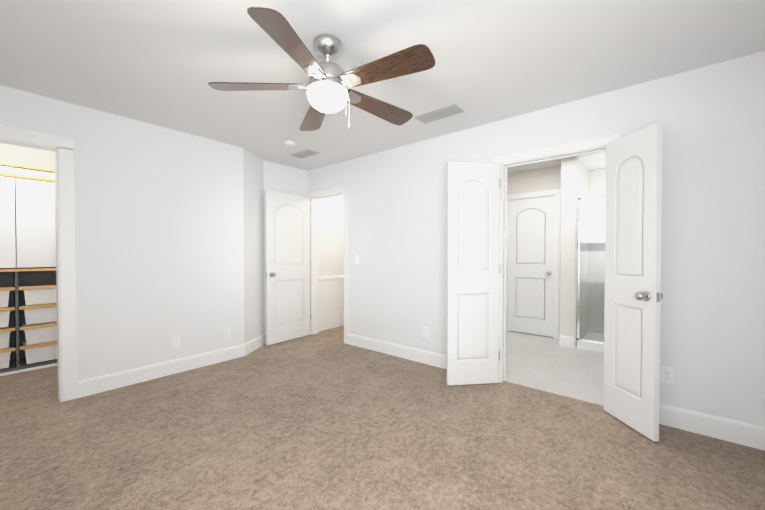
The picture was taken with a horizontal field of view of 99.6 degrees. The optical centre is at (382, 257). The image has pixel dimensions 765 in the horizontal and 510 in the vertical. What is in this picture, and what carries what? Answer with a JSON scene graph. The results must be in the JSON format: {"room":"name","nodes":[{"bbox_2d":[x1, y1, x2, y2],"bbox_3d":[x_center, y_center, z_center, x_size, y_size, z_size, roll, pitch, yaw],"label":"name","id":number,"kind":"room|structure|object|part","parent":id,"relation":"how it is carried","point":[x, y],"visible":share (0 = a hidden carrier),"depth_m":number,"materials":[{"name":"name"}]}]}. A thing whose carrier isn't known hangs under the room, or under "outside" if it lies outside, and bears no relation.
{"room":"empty bedroom","nodes":[
{"label":"empty bedroom","id":0,"kind":"room"},
{"bbox_2d":[0,143,54,267],"bbox_3d":[-4.102,-0.061,3.505,0.120,2.440,2.340,1,1,40],"label":"wall","id":1,"kind":"structure","parent":0,"point":[19,155],"depth_m":3.58,"materials":[{"name":"white paint"}]},
{"bbox_2d":[0,85,243,380],"bbox_3d":[-2.480,-0.052,2.859,0.120,2.440,2.520,1,1,40],"label":"wall","id":2,"kind":"structure","parent":0,"point":[159,219],"depth_m":3.06,"materials":[{"name":"white paint"}]},
{"bbox_2d":[0,124,77,401],"bbox_3d":[-2.898,0.100,2.358,0.147,2.147,0.947,1,1,40],"label":"door frame","id":3,"kind":"structure","parent":2,"relation":"attached to","point":[62,148],"depth_m":2.63,"materials":[{"name":"white paint"}]},
{"bbox_2d":[172,336,179,348],"bbox_3d":[-2.078,0.850,3.255,0.008,0.116,0.072,1,1,40],"label":"electrical outlet","id":4,"kind":"object","parent":2,"relation":"attached to","point":[176,342],"visible":1,"depth_m":3.25,"materials":[{"name":"white plastic"}]},
{"bbox_2d":[223,328,229,338],"bbox_3d":[-1.756,0.856,3.643,0.008,0.116,0.072,1,1,40],"label":"electrical outlet","id":5,"kind":"object","parent":2,"relation":"attached to","point":[226,333],"visible":1,"depth_m":3.64,"materials":[{"name":"white plastic"}]},
{"bbox_2d":[78,317,764,450],"bbox_3d":[0.164,1.098,2.837,4.555,0.140,5.600,1,1,40],"label":"baseboard","id":6,"kind":"structure","parent":2,"relation":"attached to","point":[740,433],"depth_m":3.01,"materials":[{"name":"white paint"}]},
{"bbox_2d":[243,148,263,343],"bbox_3d":[-1.661,-0.069,4.047,0.120,2.440,0.505,0,1,6],"label":"wall","id":7,"kind":"structure","parent":0,"point":[253,190],"depth_m":4.02,"materials":[{"name":"white paint"}]},
{"bbox_2d":[263,160,343,332],"bbox_3d":[-0.925,-0.084,5.169,0.120,2.440,2.180,1,1,40],"label":"wall","id":8,"kind":"structure","parent":0,"point":[284,179],"depth_m":5.05,"materials":[{"name":"white paint"}]},
{"bbox_2d":[319,275,343,321],"bbox_3d":[-0.637,0.642,5.408,0.030,0.700,1.220,1,1,40],"label":"half wall","id":9,"kind":"structure","parent":8,"relation":"attached to","point":[331,297],"depth_m":5.19,"materials":[{"name":"white paint"}]},
{"bbox_2d":[0,326,764,509],"bbox_3d":[-0.624,1.216,3.025,6.245,0.100,5.120,1,1,40],"label":"floor carpet","id":10,"kind":"object","parent":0,"point":[328,419],"visible":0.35,"depth_m":2.02,"materials":[{"name":"beige carpet"}]},
{"bbox_2d":[0,162,56,375],"bbox_3d":[-3.885,0.109,3.327,0.436,2.104,2.042,1,1,40],"label":"closet shelving","id":11,"kind":"object","parent":10,"relation":"on","point":[28,322],"visible":0.5,"depth_m":3.35,"materials":[{"name":"white wood"}]},
{"bbox_2d":[0,0,764,172],"bbox_3d":[-0.161,-1.342,3.548,6.245,0.120,6.570,1,1,40],"label":"ceiling","id":12,"kind":"structure","parent":0,"point":[162,63],"depth_m":2.02,"materials":[{"name":"white paint"}]},
{"bbox_2d":[284,141,294,146],"bbox_3d":[-1.033,-1.266,3.593,0.124,0.033,0.124,1,1,40],"label":"smoke detector","id":13,"kind":"object","parent":12,"relation":"attached to","point":[289,143],"visible":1,"depth_m":3.56,"materials":[{"name":"white plastic"}]},
{"bbox_2d":[290,149,318,158],"bbox_3d":[-0.965,-1.284,4.002,0.360,0.009,0.170,1,1,40],"label":"ceiling vent","id":14,"kind":"object","parent":12,"relation":"in","point":[304,153],"visible":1,"depth_m":4.00,"materials":[{"name":"silver metal"}]},
{"bbox_2d":[208,7,434,130],"bbox_3d":[-0.287,-1.017,1.897,1.262,0.484,1.269,1,1,40],"label":"ceiling fan","id":15,"kind":"object","parent":12,"relation":"hanging from","point":[326,88],"visible":1,"depth_m":1.79,"materials":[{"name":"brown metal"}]},
{"bbox_3d":[-0.697,-0.989,1.871,0.572,0.053,0.158,0,1,-4],"label":"blade","id":16,"kind":"part","parent":15,"relation":"part of","materials":[{"name":"brown wood"}]},
{"bbox_3d":[-0.411,-0.984,1.534,0.158,0.053,0.572,0,1,14],"label":"blade","id":17,"kind":"part","parent":15,"relation":"part of","materials":[{"name":"brown wood"}]},
{"bbox_3d":[-0.465,-0.994,2.246,0.158,0.053,0.572,0,1,-22],"label":"blade","id":18,"kind":"part","parent":15,"relation":"part of","materials":[{"name":"brown wood"}]},
{"bbox_3d":[-0.036,-0.992,2.142,0.572,0.053,0.158,-1,1,-40],"label":"blade","id":19,"kind":"part","parent":15,"relation":"part of","materials":[{"name":"brown wood"}]},
{"bbox_3d":[-0.003,-0.986,1.701,0.572,0.053,0.158,0,1,32],"label":"blade","id":20,"kind":"part","parent":15,"relation":"part of","materials":[{"name":"brown wood"}]},
{"bbox_2d":[414,104,463,123],"bbox_3d":[0.497,-1.268,2.861,0.400,0.009,0.170,1,1,40],"label":"ceiling vent","id":21,"kind":"object","parent":12,"relation":"in","point":[447,111],"visible":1,"depth_m":2.85,"materials":[{"name":"silver metal"}]},
{"bbox_2d":[507,165,560,252],"bbox_3d":[2.001,-0.082,5.013,1.520,2.440,0.120,1,1,40],"label":"wall","id":22,"kind":"structure","parent":0,"point":[538,180],"depth_m":4.73,"materials":[{"name":"white paint"}]},
{"bbox_2d":[508,196,553,336],"bbox_3d":[2.201,0.120,4.817,0.656,2.018,0.169,1,1,40],"label":"bathroom door","id":23,"kind":"structure","parent":22,"relation":"in","point":[530,265],"depth_m":4.79,"materials":[{"name":"white paint"}]},
{"bbox_2d":[308,51,764,426],"bbox_3d":[0.721,-0.060,3.398,4.675,2.440,0.120,1,1,40],"label":"wall","id":24,"kind":"structure","parent":0,"point":[712,307],"depth_m":2.24,"materials":[{"name":"white paint"}]},
{"bbox_2d":[265,190,310,345],"bbox_3d":[-1.288,0.124,4.472,0.169,2.018,0.722,1,1,37],"label":"hall door","id":25,"kind":"structure","parent":24,"relation":"in","point":[287,244],"depth_m":4.42,"materials":[{"name":"white paint"}]},
{"bbox_2d":[307,186,347,343],"bbox_3d":[-0.748,0.090,4.620,0.852,2.102,0.147,1,1,40],"label":"door frame","id":26,"kind":"structure","parent":24,"relation":"attached to","point":[314,196],"depth_m":4.79,"materials":[{"name":"white paint"}]},
{"bbox_2d":[355,255,358,263],"bbox_3d":[-0.336,0.023,4.191,0.072,0.116,0.013,1,1,40],"label":"light switch","id":27,"kind":"object","parent":24,"relation":"attached to","point":[356,259],"visible":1,"depth_m":4.18,"materials":[{"name":"white plastic"}]},
{"bbox_2d":[423,326,427,337],"bbox_3d":[0.470,0.813,3.536,0.072,0.116,0.008,1,1,40],"label":"electrical outlet","id":28,"kind":"object","parent":24,"relation":"attached to","point":[425,331],"visible":1,"depth_m":3.53,"materials":[{"name":"white plastic"}]},
{"bbox_2d":[446,162,500,384],"bbox_3d":[0.834,0.145,2.953,0.495,2.018,0.043,0,1,-7],"label":"bathroom door","id":29,"kind":"structure","parent":24,"relation":"in","point":[473,271],"depth_m":2.94,"materials":[{"name":"white paint"}]},
{"bbox_2d":[494,133,619,382],"bbox_3d":[1.456,0.116,2.790,0.952,2.102,0.147,1,1,40],"label":"door frame","id":30,"kind":"structure","parent":24,"relation":"attached to","point":[595,145],"depth_m":3.01,"materials":[{"name":"white paint"}]},
{"bbox_2d":[604,122,662,440],"bbox_3d":[1.723,0.155,2.251,0.169,2.018,0.426,0,1,-5],"label":"bathroom door","id":31,"kind":"structure","parent":24,"relation":"in","point":[633,216],"depth_m":2.19,"materials":[{"name":"white paint"}]},
{"bbox_2d":[660,366,673,384],"bbox_3d":[1.996,0.825,2.268,0.072,0.116,0.008,1,1,40],"label":"electrical outlet","id":32,"kind":"object","parent":24,"relation":"attached to","point":[666,375],"visible":1,"depth_m":2.27,"materials":[{"name":"white plastic"}]},
{"bbox_2d":[506,330,603,405],"bbox_3d":[2.197,1.201,4.042,3.205,0.100,2.850,1,1,40],"label":"floor","id":33,"kind":"structure","parent":0,"point":[545,363],"depth_m":3.42,"materials":[{"name":"white tile"}]},
{"bbox_2d":[577,192,605,352],"bbox_3d":[3.075,0.120,4.182,0.816,2.058,0.924,1,1,40],"label":"shower enclosure","id":34,"kind":"object","parent":33,"relation":"on","point":[591,275],"visible":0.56,"depth_m":4.03,"materials":[{"name":"clear glass"}]},
{"bbox_2d":[560,156,576,336],"bbox_3d":[2.769,-0.077,4.615,0.170,2.440,1.210,1,1,40],"label":"wall","id":35,"kind":"structure","parent":0,"point":[568,249],"depth_m":4.15,"materials":[{"name":"white paint"}]},
{"bbox_2d":[575,156,589,347],"bbox_3d":[2.797,-0.075,4.502,0.018,2.440,1.030,1,1,40],"label":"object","id":36,"kind":"structure","parent":35,"relation":"attached to","point":[582,173],"depth_m":4.15,"materials":[{"name":"white paint"}]},
{"bbox_2d":[589,168,605,196],"bbox_3d":[3.402,-0.076,4.587,0.780,2.440,0.126,1,1,40],"label":"shower wall tile","id":37,"kind":"structure","parent":35,"relation":"attached to","point":[591,181],"depth_m":4.72,"materials":[{"name":"white tile"}]}
]}

